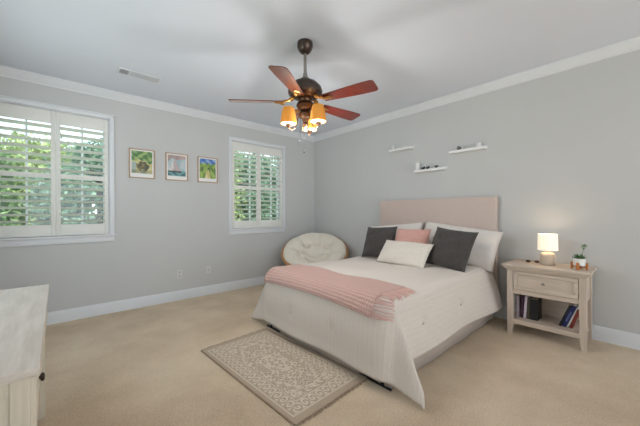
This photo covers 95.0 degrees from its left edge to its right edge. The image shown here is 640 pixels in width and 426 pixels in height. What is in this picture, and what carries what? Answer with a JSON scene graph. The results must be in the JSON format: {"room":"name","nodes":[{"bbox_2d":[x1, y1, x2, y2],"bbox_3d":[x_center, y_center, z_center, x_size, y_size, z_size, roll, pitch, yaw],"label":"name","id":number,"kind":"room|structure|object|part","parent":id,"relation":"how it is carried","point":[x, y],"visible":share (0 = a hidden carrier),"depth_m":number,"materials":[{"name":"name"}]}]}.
{"room":"bedroom","nodes":[
{"label":"bedroom","id":0,"kind":"room"},
{"bbox_2d":[0,76,313,312],"bbox_3d":[-1.811,-0.134,4.364,4.730,2.705,0.150,0,0,-42],"label":"wall","id":1,"kind":"structure","parent":0,"point":[163,227],"depth_m":3.95,"materials":[{"name":"paint"}]},
{"bbox_2d":[0,95,115,246],"bbox_3d":[-2.971,-0.423,3.297,1.100,1.542,0.195,0,0,-42],"label":"window","id":2,"kind":"structure","parent":1,"relation":"in","point":[36,111],"depth_m":3.26,"materials":[{"name":"white paint"}]},
{"bbox_3d":[-3.123,-0.438,3.109,0.477,1.384,0.028,0,0,-42],"label":"shutter panel","id":3,"kind":"part","parent":2,"relation":"part of","materials":[{"name":"white paint"}]},
{"bbox_3d":[-2.967,0.303,3.296,1.100,0.090,0.195,0,0,-42],"label":"sill","id":4,"kind":"part","parent":2,"relation":"part of","materials":[{"name":"white paint"}]},
{"bbox_3d":[-3.009,-0.438,3.340,0.958,1.392,0.030,0,0,-42],"label":"sash","id":5,"kind":"part","parent":2,"relation":"part of","materials":[{"name":"white paint"}]},
{"bbox_3d":[-2.767,-0.439,3.428,0.477,1.384,0.028,0,0,-42],"label":"shutter panel","id":6,"kind":"part","parent":2,"relation":"part of","materials":[{"name":"white paint"}]},
{"bbox_2d":[129,148,154,178],"bbox_3d":[-2.309,-0.640,3.807,0.288,0.376,0.020,0,0,-42],"label":"framed picture","id":7,"kind":"object","parent":1,"relation":"attached to","point":[141,161],"visible":1,"depth_m":3.80,"materials":[{"name":"multicoloured paper"}]},
{"bbox_2d":[132,150,151,173],"bbox_3d":[-2.310,-0.657,3.808,0.234,0.287,0.001,0,0,-42],"label":"print","id":8,"kind":"object","parent":7,"relation":"attached to","point":[141,161],"depth_m":3.80},
{"bbox_2d":[46,276,264,324],"bbox_3d":[-1.749,1.151,4.301,4.430,0.134,0.016,0,0,-42],"label":"baseboard","id":9,"kind":"structure","parent":1,"relation":"attached to","point":[55,317],"depth_m":3.81,"materials":[{"name":"white paint"}]},
{"bbox_2d":[0,65,313,141],"bbox_3d":[-1.744,-1.442,4.284,4.430,0.090,0.070,0,0,-42],"label":"trim","id":10,"kind":"structure","parent":1,"relation":"attached to","point":[9,72],"depth_m":3.71,"materials":[{"name":"white paint"}]},
{"bbox_2d":[165,152,187,180],"bbox_3d":[-1.995,-0.641,4.089,0.286,0.376,0.020,0,0,-42],"label":"framed picture","id":11,"kind":"object","parent":1,"relation":"attached to","point":[176,164],"visible":1,"depth_m":4.09,"materials":[{"name":"multicoloured paper"}]},
{"bbox_2d":[168,155,185,176],"bbox_3d":[-1.996,-0.658,4.090,0.232,0.287,0.001,0,0,-42],"label":"print","id":12,"kind":"object","parent":11,"relation":"attached to","point":[176,164],"depth_m":4.09},
{"bbox_2d":[177,270,181,277],"bbox_3d":[-1.968,0.856,4.111,0.070,0.116,0.010,0,0,-42],"label":"wall outlet","id":13,"kind":"object","parent":1,"relation":"attached to","point":[179,272],"visible":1,"depth_m":4.11,"materials":[{"name":"white plastic"}]},
{"bbox_2d":[198,156,217,182],"bbox_3d":[-1.674,-0.642,4.376,0.293,0.376,0.020,0,0,-42],"label":"framed picture","id":14,"kind":"object","parent":1,"relation":"attached to","point":[207,166],"visible":1,"depth_m":4.38,"materials":[{"name":"multicoloured paper"}]},
{"bbox_2d":[200,158,215,178],"bbox_3d":[-1.675,-0.660,4.377,0.239,0.287,0.001,0,0,-42],"label":"print","id":15,"kind":"object","parent":14,"relation":"attached to","point":[207,166],"depth_m":4.38},
{"bbox_2d":[206,265,209,273],"bbox_3d":[-1.668,0.844,4.375,0.070,0.116,0.017,0,0,-42],"label":"wall jack","id":16,"kind":"object","parent":1,"relation":"attached to","point":[207,267],"visible":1,"depth_m":4.37,"materials":[{"name":"white plastic"}]},
{"bbox_2d":[228,136,286,234],"bbox_3d":[-1.071,-0.430,4.999,1.100,1.542,0.195,0,0,-42],"label":"window","id":17,"kind":"structure","parent":1,"relation":"in","point":[249,226],"depth_m":4.95,"materials":[{"name":"white paint"}]},
{"bbox_3d":[-1.224,-0.445,4.811,0.477,1.384,0.028,0,0,-42],"label":"shutter panel","id":18,"kind":"part","parent":17,"relation":"part of","materials":[{"name":"white paint"}]},
{"bbox_3d":[-1.068,0.296,4.998,1.100,0.090,0.195,0,0,-42],"label":"sill","id":19,"kind":"part","parent":17,"relation":"part of","materials":[{"name":"white paint"}]},
{"bbox_3d":[-1.110,-0.445,5.042,0.958,1.392,0.030,0,0,-42],"label":"sash","id":20,"kind":"part","parent":17,"relation":"part of","materials":[{"name":"white paint"}]},
{"bbox_3d":[-0.868,-0.446,5.129,0.477,1.384,0.028,0,0,-42],"label":"shutter panel","id":21,"kind":"part","parent":17,"relation":"part of","materials":[{"name":"white paint"}]},
{"bbox_2d":[0,0,639,135],"bbox_3d":[1.184,-1.557,1.015,4.730,0.100,9.150,0,0,-42],"label":"ceiling","id":22,"kind":"structure","parent":0,"point":[206,54],"depth_m":2.59,"materials":[{"name":"paint"}]},
{"bbox_2d":[116,67,161,83],"bbox_3d":[-1.954,-1.483,3.177,0.400,0.009,0.170,0,0,-42],"label":"ceiling vent","id":23,"kind":"object","parent":22,"relation":"in","point":[122,71],"visible":1,"depth_m":3.17,"materials":[{"name":"white metal"}]},
{"bbox_2d":[228,38,377,152],"bbox_3d":[-0.092,-1.018,2.607,1.256,0.960,1.313,0,0,-42],"label":"ceiling fan","id":24,"kind":"object","parent":22,"relation":"hanging from","point":[305,90],"visible":1,"depth_m":2.48,"materials":[{"name":"brown wood"}]},
{"bbox_3d":[-0.548,-0.969,2.547,0.470,0.035,0.138,0,0,-4],"label":"blade","id":25,"kind":"part","parent":24,"relation":"part of","materials":[{"name":"brown wood"}]},
{"bbox_3d":[-0.231,-0.971,2.169,0.138,0.035,0.470,0,0,14],"label":"blade","id":26,"kind":"part","parent":24,"relation":"part of","materials":[{"name":"brown wood"}]},
{"bbox_3d":[-0.271,-0.771,2.530,0.134,0.022,0.134,0,0,-42],"label":"lamp shade","id":27,"kind":"part","parent":24,"relation":"part of","materials":[{"name":"beige"}]},
{"bbox_3d":[-0.271,-0.839,2.530,0.140,0.137,0.140,0,0,-42],"label":"lamp shade","id":28,"kind":"part","parent":24,"relation":"part of","materials":[{"name":"orange glass"}]},
{"bbox_3d":[-0.236,-0.787,2.550,0.135,0.146,0.055,0,0,-30],"label":"lamp arm","id":29,"kind":"part","parent":24,"relation":"part of","materials":[{"name":"metal"}]},
{"bbox_3d":[-0.097,-0.839,2.723,0.140,0.137,0.140,0,0,-42],"label":"lamp shade","id":30,"kind":"part","parent":24,"relation":"part of","materials":[{"name":"orange glass"}]},
{"bbox_3d":[-0.096,-0.772,2.723,0.134,0.022,0.134,0,0,-42],"label":"lamp shade","id":31,"kind":"part","parent":24,"relation":"part of","materials":[{"name":"beige"}]},
{"bbox_3d":[-0.044,-0.788,2.506,0.056,0.146,0.137,0,0,-42],"label":"lamp arm","id":32,"kind":"part","parent":24,"relation":"part of","materials":[{"name":"metal"}]},
{"bbox_3d":[-0.017,-0.772,2.475,0.134,0.022,0.134,0,0,-42],"label":"lamp shade","id":33,"kind":"part","parent":24,"relation":"part of","materials":[{"name":"beige"}]},
{"bbox_3d":[-0.017,-0.840,2.475,0.140,0.137,0.140,0,0,-42],"label":"lamp shade","id":34,"kind":"part","parent":24,"relation":"part of","materials":[{"name":"orange glass"}]},
{"bbox_3d":[0.196,-0.972,2.842,0.473,0.035,0.141,0,0,-42],"label":"blade","id":35,"kind":"part","parent":24,"relation":"part of","materials":[{"name":"brown wood"}]},
{"bbox_3d":[0.227,-0.973,2.353,0.470,0.035,0.138,0,0,32],"label":"blade","id":36,"kind":"part","parent":24,"relation":"part of","materials":[{"name":"brown wood"}]},
{"bbox_2d":[37,284,639,425],"bbox_3d":[1.199,1.248,1.011,4.730,0.100,9.150,0,0,-42],"label":"floor","id":37,"kind":"structure","parent":0,"point":[143,366],"depth_m":2.10,"materials":[{"name":"beige carpet"}]},
{"bbox_2d":[0,284,48,425],"bbox_3d":[-1.441,0.823,1.119,0.595,0.777,1.320,0,0,-42],"label":"dresser","id":38,"kind":"object","parent":37,"relation":"on","point":[23,310],"visible":1,"depth_m":0.95,"materials":[{"name":"white wood"}]},
{"bbox_3d":[-1.028,0.480,0.645,0.475,0.044,0.017,0,0,-42],"label":"rail","id":39,"kind":"part","parent":38,"relation":"part of","materials":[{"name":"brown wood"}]},
{"bbox_3d":[-0.844,0.833,0.829,0.042,0.751,0.055,0,0,-42],"label":"post","id":40,"kind":"part","parent":38,"relation":"part of","materials":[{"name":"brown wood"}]},
{"bbox_3d":[-0.966,0.536,0.987,0.033,0.147,0.437,0,0,-42],"label":"drawer","id":41,"kind":"part","parent":38,"relation":"part of","materials":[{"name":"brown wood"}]},
{"bbox_3d":[-1.664,0.839,1.744,0.042,0.751,0.055,0,0,-42],"label":"post","id":42,"kind":"part","parent":38,"relation":"part of","materials":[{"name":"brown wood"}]},
{"bbox_3d":[-0.913,0.537,0.960,0.019,0.028,0.028,0,0,-42],"label":"knob","id":43,"kind":"part","parent":38,"relation":"part of","materials":[{"name":"brown metal"}]},
{"bbox_3d":[-1.244,0.538,1.297,0.033,0.147,0.387,0,0,-42],"label":"drawer","id":44,"kind":"part","parent":38,"relation":"part of","materials":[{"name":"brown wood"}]},
{"bbox_2d":[201,329,368,425],"bbox_3d":[-0.352,1.202,2.351,0.680,0.010,1.341,0,0,-45],"label":"rug","id":45,"kind":"object","parent":37,"relation":"on","point":[296,381],"visible":1,"depth_m":2.19,"materials":[{"name":"beige fabric"}]},
{"bbox_2d":[281,233,348,264],"bbox_3d":[-0.087,0.784,4.924,1.128,0.852,1.009,0,0,3],"label":"papasan chair","id":46,"kind":"object","parent":37,"relation":"on","point":[307,248],"visible":0.61,"depth_m":4.97,"materials":[{"name":"fabric"}]},
{"bbox_2d":[267,196,497,390],"bbox_3d":[0.723,0.510,3.254,2.105,1.388,1.606,0,0,-42],"label":"bed","id":47,"kind":"object","parent":37,"relation":"on","point":[469,212],"visible":0.2,"depth_m":3.51,"materials":[{"name":"fabric"}]},
{"bbox_3d":[0.701,1.124,3.231,2.008,0.160,1.570,0,0,-42],"label":"frame","id":48,"kind":"part","parent":47,"relation":"part of","materials":[{"name":"black metal"}]},
{"bbox_2d":[252,256,502,408],"bbox_3d":[0.630,0.881,3.179,1.982,0.614,2.098,0,0,-42],"label":"comforter","id":49,"kind":"object","parent":47,"relation":"on","point":[446,300],"visible":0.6,"depth_m":2.39,"materials":[{"name":"white fabric"}]},
{"bbox_2d":[264,264,416,321],"bbox_3d":[0.048,0.681,2.695,0.442,0.224,1.695,0,0,-42],"label":"throw blanket","id":50,"kind":"object","parent":49,"relation":"on","point":[358,294],"visible":1,"depth_m":2.41,"materials":[{"name":"pink fabric"}]},
{"bbox_2d":[361,226,397,256],"bbox_3d":[0.787,0.384,3.904,0.464,0.422,0.252,0,0,38],"label":"throw pillow","id":51,"kind":"object","parent":49,"relation":"on","point":[376,238],"visible":0.76,"depth_m":3.85,"materials":[{"name":"grey fabric"}]},
{"bbox_2d":[371,222,423,240],"bbox_3d":[1.040,0.375,4.149,0.272,0.500,0.903,0,0,-42],"label":"bed pillow","id":52,"kind":"object","parent":49,"relation":"on","point":[418,226],"visible":0.13,"depth_m":4.01,"materials":[{"name":"white fabric"}]},
{"bbox_2d":[376,240,433,267],"bbox_3d":[0.956,0.460,3.361,0.232,0.260,0.643,0,0,-39],"label":"lumbar pillow","id":53,"kind":"object","parent":49,"relation":"on","point":[413,254],"visible":0.98,"depth_m":3.27,"materials":[{"name":"beige fabric"}]},
{"bbox_2d":[395,228,430,243],"bbox_3d":[1.102,0.389,3.586,0.239,0.394,0.467,0,0,-42],"label":"throw pillow","id":54,"kind":"object","parent":49,"relation":"on","point":[409,235],"visible":0.41,"depth_m":3.54,"materials":[{"name":"pink fabric"}]},
{"bbox_2d":[426,227,478,272],"bbox_3d":[1.389,0.378,3.134,0.270,0.447,0.501,0,0,-35],"label":"throw pillow","id":55,"kind":"object","parent":49,"relation":"on","point":[451,249],"visible":0.95,"depth_m":3.04,"materials":[{"name":"grey fabric"}]},
{"bbox_2d":[425,221,503,272],"bbox_3d":[1.614,0.368,3.493,0.269,0.528,0.961,0,0,-36],"label":"bed pillow","id":56,"kind":"object","parent":49,"relation":"on","point":[484,249],"visible":0.44,"depth_m":3.21,"materials":[{"name":"white fabric"}]},
{"bbox_3d":[1.481,0.407,3.934,0.067,1.188,1.606,0,0,-42],"label":"headboard","id":57,"kind":"part","parent":47,"relation":"part of","materials":[{"name":"fabric"}]},
{"bbox_2d":[502,259,596,352],"bbox_3d":[2.213,0.851,2.848,0.441,0.690,0.667,0,0,-42],"label":"nightstand","id":58,"kind":"object","parent":37,"relation":"on","point":[558,286],"visible":0.91,"depth_m":2.73,"materials":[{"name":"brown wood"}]},
{"bbox_3d":[1.912,0.877,2.941,0.050,0.640,0.050,0,0,-42],"label":"leg","id":59,"kind":"part","parent":58,"relation":"part of","materials":[{"name":"brown wood"}]},
{"bbox_2d":[517,294,521,316],"bbox_3d":[2.056,0.939,3.011,0.162,0.215,0.022,0,0,-42],"label":"book","id":60,"kind":"object","parent":58,"relation":"on","point":[519,296],"visible":0.67,"depth_m":2.96,"materials":[{"name":"paper"}]},
{"bbox_2d":[520,295,524,317],"bbox_3d":[2.079,0.935,2.985,0.162,0.223,0.030,0,0,-42],"label":"book","id":61,"kind":"object","parent":58,"relation":"on","point":[523,296],"visible":0.59,"depth_m":2.93,"materials":[{"name":"paper"}]},
{"bbox_2d":[523,295,527,317],"bbox_3d":[2.095,0.932,2.961,0.152,0.227,0.038,0,0,-42],"label":"book","id":62,"kind":"object","parent":58,"relation":"on","point":[526,296],"visible":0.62,"depth_m":2.91,"materials":[{"name":"paper"}]},
{"bbox_2d":[526,296,532,318],"bbox_3d":[2.114,0.938,2.946,0.162,0.216,0.031,0,0,-42],"label":"book","id":63,"kind":"object","parent":58,"relation":"on","point":[528,297],"visible":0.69,"depth_m":2.89,"materials":[{"name":"paper"}]},
{"bbox_2d":[530,297,541,320],"bbox_3d":[2.144,0.943,2.913,0.162,0.205,0.062,0,0,-42],"label":"book","id":64,"kind":"object","parent":58,"relation":"on","point":[535,302],"visible":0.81,"depth_m":2.87,"materials":[{"name":"paper"}]},
{"bbox_3d":[2.186,0.662,2.822,0.299,0.178,0.487,0,0,-42],"label":"drawer","id":65,"kind":"part","parent":58,"relation":"part of","materials":[{"name":"brown wood"}]},
{"bbox_2d":[538,234,557,265],"bbox_3d":[2.216,0.356,2.854,0.160,0.300,0.160,0,0,-42],"label":"table lamp","id":66,"kind":"object","parent":58,"relation":"on","point":[546,242],"visible":1,"depth_m":2.80,"materials":[{"name":"beige ceramic"}]},
{"bbox_3d":[2.216,0.283,2.854,0.160,0.155,0.160,0,0,-42],"label":"lamp shade","id":67,"kind":"part","parent":66,"relation":"part of","materials":[{"name":"beige fabric"}]},
{"bbox_2d":[513,312,588,338],"bbox_3d":[2.220,1.068,2.850,0.374,0.045,0.575,0,0,-42],"label":"shelf","id":68,"kind":"object","parent":58,"relation":"attached to","point":[549,322],"depth_m":2.76,"materials":[{"name":"brown wood"}]},
{"bbox_2d":[559,303,572,325],"bbox_3d":[2.297,0.941,2.735,0.152,0.207,0.093,0,0,-42],"label":"book","id":69,"kind":"object","parent":58,"relation":"on","point":[571,304],"visible":0.79,"depth_m":2.69,"materials":[{"name":"paper"}]},
{"bbox_2d":[562,304,578,326],"bbox_3d":[2.316,0.939,2.713,0.153,0.211,0.105,0,0,-42],"label":"book","id":70,"kind":"object","parent":58,"relation":"on","point":[574,306],"visible":0.88,"depth_m":2.66,"materials":[{"name":"paper"}]},
{"bbox_2d":[567,305,578,327],"bbox_3d":[2.333,0.942,2.694,0.152,0.205,0.088,0,0,-42],"label":"book","id":71,"kind":"object","parent":58,"relation":"on","point":[577,308],"visible":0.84,"depth_m":2.65,"materials":[{"name":"paper"}]},
{"bbox_2d":[569,309,578,327],"bbox_3d":[2.343,0.953,2.684,0.152,0.183,0.080,0,0,-42],"label":"book","id":72,"kind":"object","parent":58,"relation":"on","point":[576,315],"visible":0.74,"depth_m":2.63,"materials":[{"name":"paper"}]},
{"bbox_2d":[570,244,587,269],"bbox_3d":[2.325,0.390,2.626,0.112,0.230,0.104,0,0,3],"label":"potted plant","id":73,"kind":"object","parent":58,"relation":"on","point":[579,261],"visible":1,"depth_m":2.60,"materials":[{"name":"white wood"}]},
{"bbox_3d":[2.321,0.439,2.625,0.092,0.066,0.092,0,0,-42],"label":"pot","id":74,"kind":"part","parent":73,"relation":"part of","materials":[{"name":"white ceramic"}]},
{"bbox_3d":[2.276,0.875,2.535,0.050,0.640,0.050,0,0,-42],"label":"leg","id":75,"kind":"part","parent":58,"relation":"part of","materials":[{"name":"brown wood"}]},
{"bbox_3d":[2.521,0.874,2.755,0.050,0.640,0.050,0,0,-42],"label":"leg","id":76,"kind":"part","parent":58,"relation":"part of","materials":[{"name":"brown wood"}]},
{"bbox_2d":[314,50,639,333],"bbox_3d":[2.947,-0.161,2.485,0.150,2.705,9.000,0,0,-42],"label":"wall","id":77,"kind":"structure","parent":0,"point":[561,157],"depth_m":3.14,"materials":[{"name":"paint"}]},
{"bbox_2d":[389,145,414,152],"bbox_3d":[1.184,-0.931,4.260,0.104,0.048,0.370,0,0,-42],"label":"wall shelf","id":78,"kind":"object","parent":77,"relation":"attached to","point":[407,147],"visible":1,"depth_m":4.20,"materials":[{"name":"white paint"}]},
{"bbox_2d":[414,166,446,172],"bbox_3d":[1.476,-0.583,3.935,0.104,0.048,0.420,0,0,-42],"label":"wall shelf","id":79,"kind":"object","parent":77,"relation":"attached to","point":[444,167],"visible":0.94,"depth_m":3.88,"materials":[{"name":"white paint"}]},
{"bbox_2d":[415,162,419,169],"bbox_3d":[1.357,-0.641,4.064,0.050,0.130,0.050,0,0,-42],"label":"candle","id":80,"kind":"object","parent":79,"relation":"on","point":[417,165],"visible":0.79,"depth_m":4.04,"materials":[{"name":"white wax"}]},
{"bbox_2d":[449,145,486,154],"bbox_3d":[1.797,-0.772,3.576,0.104,0.048,0.415,0,0,-42],"label":"wall shelf","id":81,"kind":"object","parent":77,"relation":"attached to","point":[479,148],"visible":1,"depth_m":3.53,"materials":[{"name":"white paint"}]},
{"bbox_2d":[314,36,639,141],"bbox_3d":[2.859,-1.468,2.414,0.070,0.090,9.000,0,0,-42],"label":"trim","id":82,"kind":"structure","parent":77,"relation":"attached to","point":[633,44],"depth_m":3.27,"materials":[{"name":"white paint"}]},
{"bbox_2d":[493,306,639,349],"bbox_3d":[2.892,1.125,2.428,0.016,0.134,9.000,0,0,-42],"label":"baseboard","id":83,"kind":"structure","parent":77,"relation":"attached to","point":[608,335],"depth_m":2.67,"materials":[{"name":"white paint"}]},
{"label":"outside","id":84,"kind":"structure","parent":0,"visible":0},
{"bbox_3d":[-8.908,1.719,14.114,30.000,0.100,23.840,0,0,-42],"label":"ground","id":85,"kind":"structure","parent":84,"visible":0},
{"bbox_2d":[0,138,39,225],"bbox_3d":[-7.368,-0.132,5.737,2.942,3.744,2.743,0,0,-15],"label":"tree","id":86,"kind":"object","parent":85,"relation":"on","point":[7,155],"visible":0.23,"depth_m":6.17,"materials":[{"name":"green plant"}]},
{"bbox_2d":[0,130,95,224],"bbox_3d":[-9.565,-0.497,9.896,3.493,4.464,3.446,0,0,17],"label":"tree","id":87,"kind":"object","parent":85,"relation":"on","point":[31,157],"visible":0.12,"depth_m":9.23,"materials":[{"name":"green plant"}]},
{"bbox_2d":[13,137,102,224],"bbox_3d":[-5.540,-0.129,7.172,2.828,3.696,2.729,0,0,44],"label":"tree","id":88,"kind":"object","parent":85,"relation":"on","point":[44,191],"visible":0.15,"depth_m":6.43,"materials":[{"name":"green plant"}]},
{"bbox_2d":[234,151,246,220],"bbox_3d":[-3.506,-0.496,9.115,2.921,4.407,2.720,0,0,-42],"label":"tree","id":89,"kind":"object","parent":85,"relation":"on","point":[235,180],"visible":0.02,"depth_m":9.34,"materials":[{"name":"green plant"}]},
{"bbox_2d":[234,151,264,173],"bbox_3d":[-4.940,-1.317,16.272,5.105,6.022,5.297,0,0,-42],"label":"tree","id":90,"kind":"object","parent":85,"relation":"on","point":[235,155],"visible":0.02,"depth_m":15.56,"materials":[{"name":"green plant"}]},
{"bbox_2d":[234,153,275,220],"bbox_3d":[-2.283,-0.299,10.802,2.956,4.023,2.913,0,0,30],"label":"tree","id":91,"kind":"object","parent":85,"relation":"on","point":[243,156],"visible":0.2,"depth_m":10.04,"materials":[{"name":"green plant"}]}
]}

